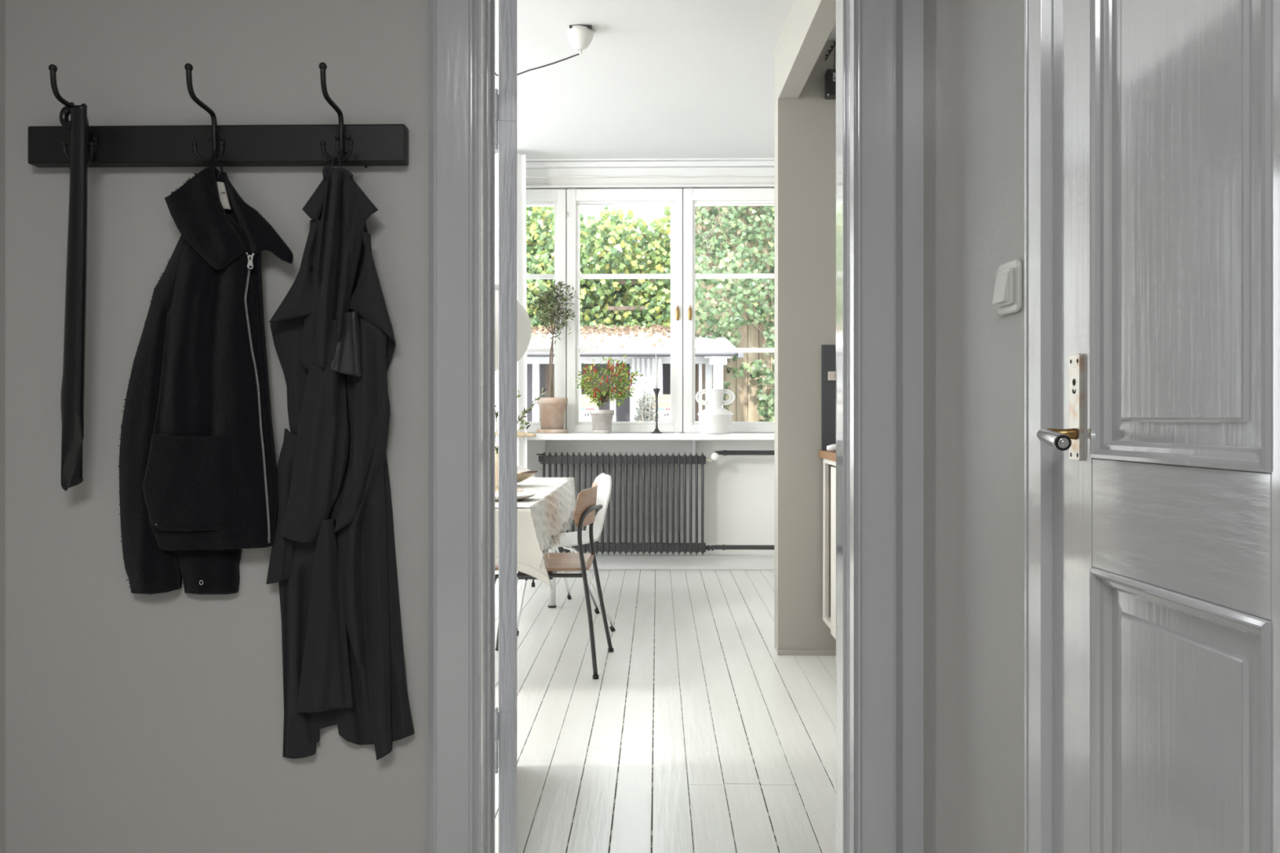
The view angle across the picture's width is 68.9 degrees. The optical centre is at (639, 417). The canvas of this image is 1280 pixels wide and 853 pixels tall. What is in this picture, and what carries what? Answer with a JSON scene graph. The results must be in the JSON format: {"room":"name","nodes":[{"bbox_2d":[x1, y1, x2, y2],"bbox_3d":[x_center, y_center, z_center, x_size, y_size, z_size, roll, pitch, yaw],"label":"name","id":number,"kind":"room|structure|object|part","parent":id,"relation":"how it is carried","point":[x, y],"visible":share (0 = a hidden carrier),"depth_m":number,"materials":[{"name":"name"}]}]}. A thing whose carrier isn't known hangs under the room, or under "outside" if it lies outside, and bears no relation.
{"room":"entrance hallway","nodes":[
{"label":"entrance hallway","id":0,"kind":"room"},
{"bbox_2d":[0,0,5,852],"bbox_3d":[-1.452,-0.295,-0.293,0.120,2.750,4.560,0,0,1],"label":"wall","id":1,"kind":"structure","parent":0,"point":[2,2],"depth_m":1.98,"materials":[{"name":"grey paint"}]},
{"bbox_2d":[5,0,428,852],"bbox_3d":[-0.005,-0.470,2.041,3.087,3.100,0.160,0,0,1],"label":"wall","id":2,"kind":"structure","parent":0,"point":[135,722],"depth_m":1.98,"materials":[{"name":"grey paint"}]},
{"bbox_2d":[27,62,408,167],"bbox_3d":[-0.885,-0.608,1.897,0.793,0.169,0.160,0,0,1],"label":"coat rack","id":3,"kind":"object","parent":2,"relation":"attached to","point":[300,144],"visible":0.91,"depth_m":1.94,"materials":[{"name":"black wood"}]},
{"bbox_3d":[-1.149,-0.621,1.881,0.015,0.145,0.121,0,0,1],"label":"arm","id":4,"kind":"part","parent":3,"relation":"part of","materials":[{"name":"black metal"}]},
{"bbox_2d":[58,102,87,491],"bbox_3d":[-1.149,-0.243,1.892,0.047,0.788,0.090,0,0,-38],"label":"shoehorn","id":5,"kind":"object","parent":3,"relation":"hanging from","point":[73,384],"visible":1,"depth_m":1.89,"materials":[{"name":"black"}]},
{"bbox_3d":[-0.881,-0.621,1.877,0.015,0.145,0.121,0,0,1],"label":"arm","id":6,"kind":"part","parent":3,"relation":"part of","materials":[{"name":"black metal"}]},
{"bbox_2d":[118,151,293,594],"bbox_3d":[-0.906,-0.088,1.936,0.376,0.916,0.083,0,0,1],"label":"jacket","id":7,"kind":"object","parent":3,"relation":"hanging from","point":[197,477],"visible":1,"depth_m":1.92,"materials":[{"name":"black fabric"}]},
{"bbox_3d":[-0.617,-0.621,1.872,0.015,0.145,0.121,0,0,1],"label":"arm","id":8,"kind":"part","parent":3,"relation":"part of","materials":[{"name":"black metal"}]},
{"bbox_2d":[266,154,414,760],"bbox_3d":[-0.627,0.089,1.921,0.306,1.252,0.111,0,0,1],"label":"coat","id":9,"kind":"object","parent":3,"relation":"hanging from","point":[332,561],"visible":1,"depth_m":1.92,"materials":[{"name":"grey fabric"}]},
{"bbox_3d":[-0.652,0.409,1.925,0.115,0.400,0.048,0,0,1],"label":"panel","id":10,"kind":"part","parent":9,"relation":"part of","materials":[{"name":"grey fabric"}]},
{"bbox_3d":[-0.574,0.309,1.927,0.116,0.804,0.057,0,0,1],"label":"panel","id":11,"kind":"part","parent":9,"relation":"part of","materials":[{"name":"grey fabric"}]},
{"bbox_2d":[428,0,494,852],"bbox_3d":[-0.382,0.000,2.036,0.114,2.160,0.214,0,0,1],"label":"trim","id":12,"kind":"structure","parent":2,"relation":"attached to","point":[461,33],"depth_m":1.94,"materials":[{"name":"grey paint"}]},
{"bbox_2d":[494,0,516,852],"bbox_3d":[-0.359,0.015,2.537,0.053,2.113,0.711,0,0,-7],"label":"door","id":13,"kind":"structure","parent":2,"relation":"in","point":[505,102],"depth_m":2.20,"materials":[{"name":"grey paint"}]},
{"bbox_2d":[494,431,536,437],"bbox_3d":[-0.833,0.109,6.319,0.278,0.046,0.196,0,0,1],"label":"tray","id":14,"kind":"object","parent":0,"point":[519,434],"visible":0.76,"depth_m":6.23,"materials":[{"name":"brown wood"}]},
{"bbox_2d":[525,157,774,555],"bbox_3d":[-0.499,-0.470,6.770,4.250,3.100,0.400,0,0,1],"label":"wall window","id":15,"kind":"structure","parent":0,"point":[739,491],"depth_m":6.65,"materials":[{"name":"white paint"}]},
{"bbox_2d":[525,189,566,432],"bbox_3d":[-0.948,-0.771,6.766,0.832,1.759,0.095,0,0,1],"label":"window","id":16,"kind":"structure","parent":15,"relation":"attached to","point":[557,198],"depth_m":6.71,"materials":[{"name":"white paint"}]},
{"bbox_2d":[533,470,686,555],"bbox_3d":[-0.215,0.682,6.661,1.094,0.618,0.008,0,0,1],"label":"wall panel","id":17,"kind":"object","parent":15,"relation":"attached to","point":[540,473],"visible":0.42,"depth_m":6.65,"materials":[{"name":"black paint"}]},
{"bbox_2d":[542,440,695,456],"bbox_3d":[-0.149,0.216,6.629,1.082,0.124,0.051,0,0,1],"label":"brackets","id":18,"kind":"object","parent":15,"relation":"attached to","point":[544,441],"visible":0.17,"depth_m":6.60,"materials":[{"name":"metal"}]},
{"bbox_2d":[566,188,682,432],"bbox_3d":[-0.110,-0.771,6.742,0.832,1.759,0.113,0,0,1],"label":"window","id":19,"kind":"structure","parent":15,"relation":"attached to","point":[575,197],"depth_m":6.71,"materials":[{"name":"white paint"}]},
{"bbox_2d":[536,452,719,555],"bbox_3d":[-0.087,0.598,6.542,1.269,0.716,0.222,0,0,1],"label":"radiator","id":20,"kind":"object","parent":15,"relation":"attached to","point":[602,547],"visible":0.84,"depth_m":6.49,"materials":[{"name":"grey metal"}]},
{"bbox_2d":[706,544,774,551],"bbox_3d":[0.999,0.905,6.503,1.125,0.040,0.042,0,0,1],"label":"pipe","id":21,"kind":"object","parent":20,"relation":"attached to","point":[723,547],"visible":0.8,"depth_m":6.50,"materials":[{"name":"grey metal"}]},
{"bbox_2d":[715,449,774,455],"bbox_3d":[1.028,0.259,6.502,1.065,0.067,0.042,0,0,1],"label":"pipe","id":22,"kind":"object","parent":20,"relation":"attached to","point":[724,452],"visible":0.49,"depth_m":6.49,"materials":[{"name":"black metal"}]},
{"bbox_2d":[527,432,774,439],"bbox_3d":[-0.652,0.131,6.598,3.892,0.045,0.370,0,0,1],"label":"window sill","id":23,"kind":"structure","parent":15,"relation":"attached to","point":[569,436],"depth_m":6.40,"materials":[{"name":"white paint"}]},
{"bbox_2d":[526,280,579,433],"bbox_3d":[-0.619,-0.433,6.556,0.372,1.081,0.304,0,0,19],"label":"tree","id":24,"kind":"object","parent":23,"relation":"on","point":[552,410],"visible":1,"depth_m":6.50,"materials":[{"name":"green plant"}]},
{"bbox_3d":[-0.615,-0.029,6.543,0.216,0.222,0.216,0,0,1],"label":"pot","id":25,"kind":"part","parent":24,"relation":"part of","materials":[{"name":"ceramic"}]},
{"bbox_2d":[570,355,643,433],"bbox_3d":[-0.226,-0.166,6.503,0.513,0.548,0.356,0,0,1],"label":"plant","id":26,"kind":"object","parent":23,"relation":"on","point":[602,420],"visible":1,"depth_m":6.46,"materials":[{"name":"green plant"}]},
{"bbox_3d":[-0.265,0.018,6.506,0.174,0.145,0.173,0,0,1],"label":"pot","id":27,"kind":"part","parent":26,"relation":"part of","materials":[{"name":"grey ceramic"}]},
{"bbox_3d":[-0.232,-0.207,6.504,0.379,0.362,0.280,0,0,1],"label":"stem","id":28,"kind":"part","parent":26,"relation":"part of","materials":[{"name":"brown plant"}]},
{"bbox_2d":[650,388,662,433],"bbox_3d":[0.116,-0.048,6.469,0.088,0.311,0.088,0,0,1],"label":"candle holder","id":29,"kind":"object","parent":23,"relation":"on","point":[656,391],"visible":1,"depth_m":6.46,"materials":[{"name":"black metal"}]},
{"bbox_2d":[655,354,657,388],"bbox_3d":[0.116,-0.311,6.469,0.018,0.254,0.018,0,0,1],"label":"taper candle","id":30,"kind":"object","parent":29,"relation":"on","point":[656,378],"visible":1,"depth_m":6.46,"materials":[{"name":"white wax"}]},
{"bbox_2d":[695,388,735,433],"bbox_3d":[0.523,-0.047,6.481,0.250,0.309,0.250,0,0,29],"label":"vase","id":31,"kind":"object","parent":23,"relation":"on","point":[715,419],"visible":0.99,"depth_m":6.42,"materials":[{"name":"white ceramic"}]},
{"bbox_3d":[0.431,-0.144,6.483,0.092,0.115,0.018,0,0,1],"label":"handle","id":32,"kind":"part","parent":31,"relation":"part of","materials":[{"name":"white ceramic"}]},
{"bbox_3d":[0.615,-0.144,6.480,0.092,0.115,0.018,0,0,1],"label":"handle","id":33,"kind":"part","parent":31,"relation":"part of","materials":[{"name":"white ceramic"}]},
{"bbox_2d":[533,175,769,177],"bbox_3d":[0.081,-1.714,6.620,1.773,0.018,0.003,0,0,1],"label":"wire","id":34,"kind":"object","parent":15,"relation":"attached to","point":[563,175],"visible":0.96,"depth_m":6.62,"materials":[{"name":"silver metal"}]},
{"bbox_2d":[589,555,774,569],"bbox_3d":[-0.526,1.030,6.662,4.200,0.100,0.018,0,0,1],"label":"baseboard","id":35,"kind":"structure","parent":15,"relation":"attached to","point":[603,562],"depth_m":6.64,"materials":[{"name":"white paint"}]},
{"bbox_2d":[682,190,683,432],"bbox_3d":[-0.528,-0.769,6.809,3.412,1.755,0.083,0,0,1],"label":"window frame","id":36,"kind":"structure","parent":15,"relation":"attached to","point":[682,190],"depth_m":6.75,"materials":[{"name":"white paint"}]},
{"bbox_2d":[683,187,774,432],"bbox_3d":[0.728,-0.771,6.726,0.832,1.759,0.113,0,0,1],"label":"window","id":37,"kind":"structure","parent":15,"relation":"attached to","point":[692,197],"depth_m":6.70,"materials":[{"name":"white paint"}]},
{"bbox_2d":[494,568,835,852],"bbox_3d":[-0.518,1.105,4.331,4.343,0.050,4.679,0,0,1],"label":"floor","id":38,"kind":"structure","parent":0,"point":[712,830],"depth_m":3.31,"materials":[{"name":"white paint"}]},
{"bbox_2d":[516,465,571,599],"bbox_3d":[-0.734,0.690,5.647,0.463,0.790,0.531,0,0,-34],"label":"shell chair","id":39,"kind":"object","parent":38,"relation":"on","point":[519,468],"visible":0.02,"depth_m":5.90,"materials":[{"name":"white plastic"}]},
{"bbox_3d":[-0.537,0.863,5.585,0.262,0.397,0.015,0,0,15],"label":"leg","id":40,"kind":"part","parent":39,"relation":"part of","materials":[{"name":"silver metal"}]},
{"bbox_2d":[547,546,555,608],"bbox_3d":[-0.870,0.715,4.472,0.935,0.731,1.850,0,0,1],"label":"dining table","id":41,"kind":"object","parent":38,"relation":"on","point":[552,593],"visible":0.14,"depth_m":5.30,"materials":[{"name":"white paint"}]},
{"bbox_2d":[494,477,575,589],"bbox_3d":[-0.824,0.494,4.452,1.027,0.300,1.889,0,0,1],"label":"tablecloth","id":42,"kind":"object","parent":41,"relation":"on","point":[529,556],"visible":0.15,"depth_m":3.52,"materials":[{"name":"grey fabric"}]},
{"bbox_2d":[494,479,574,569],"bbox_3d":[-0.588,0.454,4.305,0.504,0.235,1.616,0,0,1],"label":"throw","id":43,"kind":"object","parent":42,"relation":"on","point":[551,507],"visible":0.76,"depth_m":4.17,"materials":[{"name":"white fabric"}]},
{"bbox_2d":[494,446,498,488],"bbox_3d":[-0.671,0.235,4.433,0.080,0.200,0.080,0,0,1],"label":"wooden vase","id":44,"kind":"object","parent":43,"relation":"on","point":[496,455],"visible":0.35,"depth_m":4.39,"materials":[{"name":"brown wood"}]},
{"bbox_2d":[494,387,546,453],"bbox_3d":[-0.587,0.022,4.405,0.303,0.329,0.113,0,0,11],"label":"branches","id":45,"kind":"object","parent":44,"relation":"in","point":[523,412],"visible":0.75,"depth_m":4.40,"materials":[{"name":"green plant"}]},
{"bbox_2d":[494,488,524,492],"bbox_3d":[-0.611,0.327,4.112,0.200,0.016,0.200,0,0,1],"label":"wooden plate","id":46,"kind":"object","parent":43,"relation":"on","point":[495,490],"visible":0.07,"depth_m":4.17,"materials":[{"name":"brown wood"}]},
{"bbox_2d":[494,491,535,500],"bbox_3d":[-0.558,0.325,3.851,0.254,0.021,0.254,0,0,1],"label":"ceramic dish","id":47,"kind":"object","parent":43,"relation":"on","point":[520,495],"visible":0.37,"depth_m":3.86,"materials":[{"name":"white ceramic"}]},
{"bbox_2d":[516,471,535,483],"bbox_3d":[-0.708,0.303,4.634,0.380,0.063,0.236,0,0,1],"label":"wooden bowl","id":48,"kind":"object","parent":43,"relation":"on","point":[520,477],"visible":0.16,"depth_m":4.58,"materials":[{"name":"brown wood"}]},
{"bbox_2d":[520,471,537,473],"bbox_3d":[-0.549,0.273,4.621,0.084,0.021,0.014,0,0,-12],"label":"spoon","id":49,"kind":"object","parent":48,"relation":"on","point":[526,472],"visible":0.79,"depth_m":4.62,"materials":[{"name":"brown wood"}]},
{"bbox_2d":[494,482,613,679],"bbox_3d":[-0.400,0.687,4.093,0.548,0.786,0.476,0,0,1],"label":"dining chair","id":50,"kind":"object","parent":38,"relation":"on","point":[585,512],"visible":0.71,"depth_m":3.98,"materials":[{"name":"brown wood"}]},
{"bbox_3d":[-0.449,0.677,4.099,0.150,0.035,0.380,0,0,1],"label":"seat mount","id":51,"kind":"part","parent":50,"relation":"part of","materials":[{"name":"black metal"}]},
{"bbox_3d":[-0.448,0.862,3.900,0.456,0.429,0.038,0,0,1],"label":"leg","id":52,"kind":"part","parent":50,"relation":"part of","materials":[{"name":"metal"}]},
{"bbox_3d":[-0.444,0.649,4.099,0.460,0.048,0.450,0,0,1],"label":"seat","id":53,"kind":"part","parent":50,"relation":"part of","materials":[{"name":"brown wood"}]},
{"bbox_3d":[-0.441,0.862,4.298,0.456,0.429,0.038,0,0,1],"label":"leg","id":54,"kind":"part","parent":50,"relation":"part of","materials":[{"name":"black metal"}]},
{"bbox_3d":[-0.223,0.377,4.093,0.065,0.165,0.467,0,0,5],"label":"backrest","id":55,"kind":"part","parent":50,"relation":"part of","materials":[{"name":"brown wood"}]},
{"bbox_3d":[-0.213,0.725,3.981,0.094,0.695,0.252,0,0,1],"label":"leg","id":56,"kind":"part","parent":50,"relation":"part of","materials":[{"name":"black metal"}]},
{"bbox_3d":[-0.181,0.727,4.212,0.108,0.693,0.222,0,0,1],"label":"leg","id":57,"kind":"part","parent":50,"relation":"part of","materials":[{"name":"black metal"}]},
{"bbox_2d":[516,472,615,635],"bbox_3d":[-0.413,0.690,4.887,0.531,0.790,0.463,0,0,-13],"label":"shell chair","id":58,"kind":"object","parent":38,"relation":"on","point":[603,481],"visible":0.59,"depth_m":4.89,"materials":[{"name":"white plastic"}]},
{"bbox_3d":[-0.540,0.863,4.728,0.204,0.397,0.181,0,0,-13],"label":"leg","id":59,"kind":"part","parent":58,"relation":"part of","materials":[{"name":"silver metal"}]},
{"bbox_3d":[-0.339,0.864,5.057,0.057,0.399,0.297,0,0,39],"label":"leg","id":60,"kind":"part","parent":58,"relation":"part of","materials":[{"name":"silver metal"}]},
{"bbox_3d":[-0.272,0.864,4.767,0.297,0.399,0.057,0,0,25],"label":"leg","id":61,"kind":"part","parent":58,"relation":"part of","materials":[{"name":"silver metal"}]},
{"bbox_2d":[822,458,835,639],"bbox_3d":[1.151,0.630,3.249,0.684,0.899,1.944,0,0,1],"label":"base cabinet","id":62,"kind":"object","parent":38,"relation":"on","point":[828,466],"visible":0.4,"depth_m":4.18,"materials":[{"name":"grey paint"}]},
{"bbox_2d":[818,449,835,461],"bbox_3d":[1.143,0.164,3.263,0.695,0.034,1.968,0,0,1],"label":"countertop","id":63,"kind":"structure","parent":62,"relation":"on","point":[824,454],"depth_m":4.04,"materials":[{"name":"brown wood"}]},
{"bbox_2d":[826,444,835,451],"bbox_3d":[0.918,0.131,4.084,0.199,0.032,0.032,0,0,1],"label":"cloth","id":64,"kind":"object","parent":63,"relation":"on","point":[831,447],"visible":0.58,"depth_m":4.07,"materials":[{"name":"white fabric"}]},
{"bbox_3d":[0.841,0.579,3.785,0.025,0.732,0.600,0,0,1],"label":"door","id":65,"kind":"part","parent":62,"relation":"part of","materials":[{"name":"grey paint"}]},
{"bbox_2d":[494,0,835,159],"bbox_3d":[-0.542,-1.826,4.451,4.250,0.388,4.640,0,0,1],"label":"ceiling","id":66,"kind":"structure","parent":0,"point":[655,78],"depth_m":4.81,"materials":[{"name":"grey paint"}]},
{"bbox_2d":[494,152,527,574],"bbox_3d":[-1.194,-0.360,6.303,0.859,2.841,0.059,0,0,1],"label":"wall","id":67,"kind":"structure","parent":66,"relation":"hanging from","point":[522,364],"depth_m":6.30,"materials":[{"name":"white paint"}]},
{"bbox_2d":[516,53,579,75],"label":"cable","id":68,"kind":"object","parent":66,"relation":"hanging from","point":[575,55],"depth_m":4.18,"materials":[{"name":"grey"}]},
{"bbox_3d":[-0.501,-1.145,4.205,0.504,1.121,0.026,0,0,16],"label":"cord","id":69,"kind":"part","parent":68,"relation":"part of","materials":[{"name":"grey plastic"}]},
{"bbox_2d":[567,24,594,54],"bbox_3d":[-0.263,-1.663,4.126,0.120,0.114,0.120,0,0,1],"label":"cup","id":70,"kind":"object","parent":66,"relation":"attached to","point":[580,37],"visible":1,"depth_m":4.09,"materials":[{"name":"white"}]},
{"bbox_3d":[-0.259,-1.712,4.120,0.097,0.016,0.090,0,0,1],"label":"ceiling plate","id":71,"kind":"part","parent":70,"relation":"part of","materials":[{"name":"grey ceramic"}]},
{"bbox_3d":[-0.732,-1.714,4.264,0.023,0.040,0.004,0,0,1],"label":"ceiling hook","id":72,"kind":"object","parent":66,"relation":"attached to","visible":0},
{"bbox_2d":[494,284,498,371],"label":"pendant lamp","id":73,"kind":"object","parent":72,"relation":"hanging from","point":[496,286],"depth_m":4.11,"materials":[{"name":"grey"}]},
{"bbox_2d":[516,299,531,361],"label":"pendant lamp","id":74,"kind":"object","parent":72,"relation":"hanging from","point":[523,331],"depth_m":4.19,"materials":[{"name":"grey"}]},
{"bbox_3d":[-0.682,-0.399,4.263,0.372,0.372,0.372,0,0,1],"label":"globe","id":75,"kind":"part","parent":74,"relation":"part of","materials":[{"name":"white"}]},
{"bbox_2d":[774,39,835,652],"bbox_3d":[1.081,-0.470,4.316,0.900,3.100,0.130,0,0,1],"label":"wall","id":76,"kind":"structure","parent":0,"point":[805,126],"depth_m":4.26,"materials":[{"name":"grey paint"}]},
{"bbox_2d":[777,649,835,655],"bbox_3d":[1.077,1.069,4.243,0.904,0.022,0.015,0,0,1],"label":"baseboard","id":77,"kind":"structure","parent":76,"relation":"attached to","point":[780,652],"depth_m":4.24,"materials":[{"name":"grey paint"}]},
{"bbox_2d":[821,344,835,449],"bbox_3d":[1.168,-0.093,4.245,0.682,0.480,0.008,0,0,1],"label":"backsplash","id":78,"kind":"structure","parent":76,"relation":"attached to","point":[828,352],"depth_m":4.25,"materials":[{"name":"grey tile"}]},
{"bbox_2d":[827,371,835,380],"bbox_3d":[0.930,-0.190,4.237,0.150,0.041,0.018,0,0,1],"label":"wall socket","id":79,"kind":"object","parent":78,"relation":"attached to","point":[831,375],"visible":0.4,"depth_m":4.23,"materials":[{"name":"beige plastic"}]},
{"bbox_2d":[824,68,835,99],"bbox_3d":[0.901,-1.510,4.222,0.120,0.121,0.064,0,0,1],"label":"junction box","id":80,"kind":"object","parent":76,"relation":"attached to","point":[830,73],"visible":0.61,"depth_m":4.20,"materials":[{"name":"black plastic"}]},
{"bbox_2d":[825,41,835,68],"bbox_3d":[0.871,-1.653,4.240,0.063,0.157,0.014,0,0,1],"label":"cable","id":81,"kind":"object","parent":76,"relation":"attached to","point":[834,42],"visible":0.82,"depth_m":4.24,"materials":[{"name":"black plastic"}]},
{"bbox_2d":[777,0,835,98],"bbox_3d":[0.677,-1.713,3.186,0.091,0.513,2.157,0,0,0],"label":"beam","id":82,"kind":"structure","parent":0,"point":[808,25],"depth_m":3.77,"materials":[{"name":"grey paint"}]},
{"bbox_2d":[923,0,1024,852],"bbox_3d":[0.755,-0.295,-0.371,0.150,2.750,4.750,0,0,-2],"label":"wall","id":83,"kind":"structure","parent":0,"point":[974,50],"depth_m":1.68,"materials":[{"name":"grey paint"}]},
{"bbox_2d":[835,0,923,852],"bbox_3d":[0.513,0.000,2.019,0.158,2.160,0.213,0,0,1],"label":"trim","id":84,"kind":"structure","parent":83,"relation":"attached to","point":[879,43],"depth_m":1.93,"materials":[{"name":"grey paint"}]},
{"bbox_2d":[991,258,1022,315],"bbox_3d":[0.594,-0.211,1.520,0.024,0.085,0.080,0,0,-2],"label":"light switch","id":85,"kind":"object","parent":83,"relation":"attached to","point":[1007,295],"visible":1,"depth_m":1.50,"materials":[{"name":"white plastic"}]},
{"bbox_2d":[1024,0,1053,852],"bbox_3d":[0.644,0.000,1.109,0.056,2.160,0.720,0,0,-2],"label":"trim","id":86,"kind":"structure","parent":83,"relation":"attached to","point":[1038,14],"depth_m":1.42,"materials":[{"name":"grey paint"}]},
{"bbox_2d":[1036,0,1279,852],"bbox_3d":[0.618,0.050,1.130,0.114,2.040,0.560,0,0,-2],"label":"door","id":87,"kind":"structure","parent":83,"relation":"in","point":[1164,437],"depth_m":1.14,"materials":[{"name":"grey paint"}]},
{"bbox_3d":[0.624,-0.015,1.335,0.006,0.152,0.031,0,0,-2],"label":"escutcheon plate","id":88,"kind":"part","parent":87,"relation":"part of","materials":[{"name":"silver metal"}]},
{"bbox_3d":[0.648,0.564,1.125,0.035,0.713,0.348,0,0,-2],"label":"panel","id":89,"kind":"part","parent":87,"relation":"part of","materials":[{"name":"grey paint"}]},
{"bbox_3d":[0.648,-0.397,1.125,0.035,0.907,0.348,0,0,-2],"label":"panel","id":90,"kind":"part","parent":87,"relation":"part of","materials":[{"name":"grey paint"}]},
{"label":"outside","id":91,"kind":"structure","parent":0,"visible":0},
{"bbox_3d":[0.343,1.680,18.482,28.000,0.200,23.030,0,0,1],"label":"ground","id":92,"kind":"structure","parent":91,"visible":0},
{"bbox_2d":[525,205,670,331],"bbox_3d":[-2.365,-1.037,13.900,6.964,5.235,1.293,0,0,1],"label":"ivy hedge","id":93,"kind":"object","parent":92,"relation":"on","point":[596,295],"visible":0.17,"depth_m":13.66,"materials":[{"name":"green plant"}]},
{"bbox_2d":[598,233,668,310],"bbox_3d":[-0.132,-2.148,13.755,1.107,1.127,0.040,0,0,1],"label":"slatted fence","id":94,"kind":"object","parent":93,"relation":"in","point":[621,282],"visible":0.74,"depth_m":13.74,"materials":[{"name":"brown wood"}]},
{"bbox_2d":[526,331,743,422],"bbox_3d":[-1.021,0.186,11.821,4.433,2.787,2.400,0,0,1],"label":"house","id":95,"kind":"structure","parent":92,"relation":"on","point":[538,363],"depth_m":11.19,"materials":[{"name":"grey paint"}]},
{"bbox_3d":[-1.421,0.429,11.348,3.650,2.303,0.040,0,0,1],"label":"dark panel","id":96,"kind":"part","parent":95,"relation":"part of","materials":[{"name":"grey"}]},
{"bbox_2d":[530,323,670,347],"bbox_3d":[-1.258,-1.027,11.891,3.862,0.600,2.365,0,0,1],"label":"leaf litter","id":97,"kind":"object","parent":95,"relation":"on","point":[626,331],"visible":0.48,"depth_m":12.42,"materials":[{"name":"brown plant"}]},
{"bbox_3d":[-1.070,0.429,11.022,4.181,2.303,0.100,0,0,1],"label":"frame","id":98,"kind":"part","parent":95,"relation":"part of","materials":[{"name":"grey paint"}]},
{"bbox_2d":[630,358,662,422],"bbox_3d":[0.073,0.419,10.900,0.383,2.223,0.040,0,0,1],"label":"curtain","id":99,"kind":"object","parent":95,"relation":"hanging from","point":[646,366],"visible":0.23,"depth_m":10.90,"materials":[{"name":"white fabric"}]},
{"bbox_2d":[632,390,661,422],"bbox_3d":[0.073,0.642,10.185,0.318,1.877,0.162,0,0,1],"label":"conifer tree","id":100,"kind":"object","parent":92,"relation":"on","point":[646,411],"visible":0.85,"depth_m":10.17,"materials":[{"name":"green plant"}]},
{"bbox_3d":[0.081,0.649,10.171,0.141,1.863,0.189,0,0,-26],"label":"stem","id":101,"kind":"part","parent":100,"relation":"part of","materials":[{"name":"brown plant"}]},
{"bbox_2d":[694,205,774,422],"bbox_3d":[2.435,-1.159,12.057,3.972,5.605,0.928,0,0,1],"label":"hedge","id":102,"kind":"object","parent":92,"relation":"on","point":[729,239],"depth_m":12.11,"materials":[{"name":"green plant"}]},
{"bbox_3d":[-0.190,0.970,10.630,1.440,1.220,0.450,0,0,1],"label":"garden bench","id":103,"kind":"object","parent":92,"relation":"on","visible":0},
{"bbox_2d":[579,394,599,421],"bbox_3d":[-0.621,0.049,10.652,0.286,0.622,0.282,0,0,1],"label":"cardboard box","id":104,"kind":"object","parent":103,"relation":"on","point":[585,406],"visible":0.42,"depth_m":10.51,"materials":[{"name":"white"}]},
{"bbox_3d":[-0.621,-0.188,10.653,0.286,0.150,0.280,0,0,1],"label":"lid","id":105,"kind":"part","parent":104,"relation":"part of","materials":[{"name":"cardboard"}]},
{"bbox_2d":[651,394,670,422],"bbox_3d":[0.276,0.049,10.636,0.292,0.622,0.282,0,0,1],"label":"cardboard box","id":106,"kind":"object","parent":103,"relation":"on","point":[664,400],"visible":0.32,"depth_m":10.50,"materials":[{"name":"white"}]},
{"bbox_3d":[0.276,-0.188,10.637,0.292,0.150,0.280,0,0,1],"label":"lid","id":107,"kind":"part","parent":106,"relation":"part of","materials":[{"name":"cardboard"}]}
]}

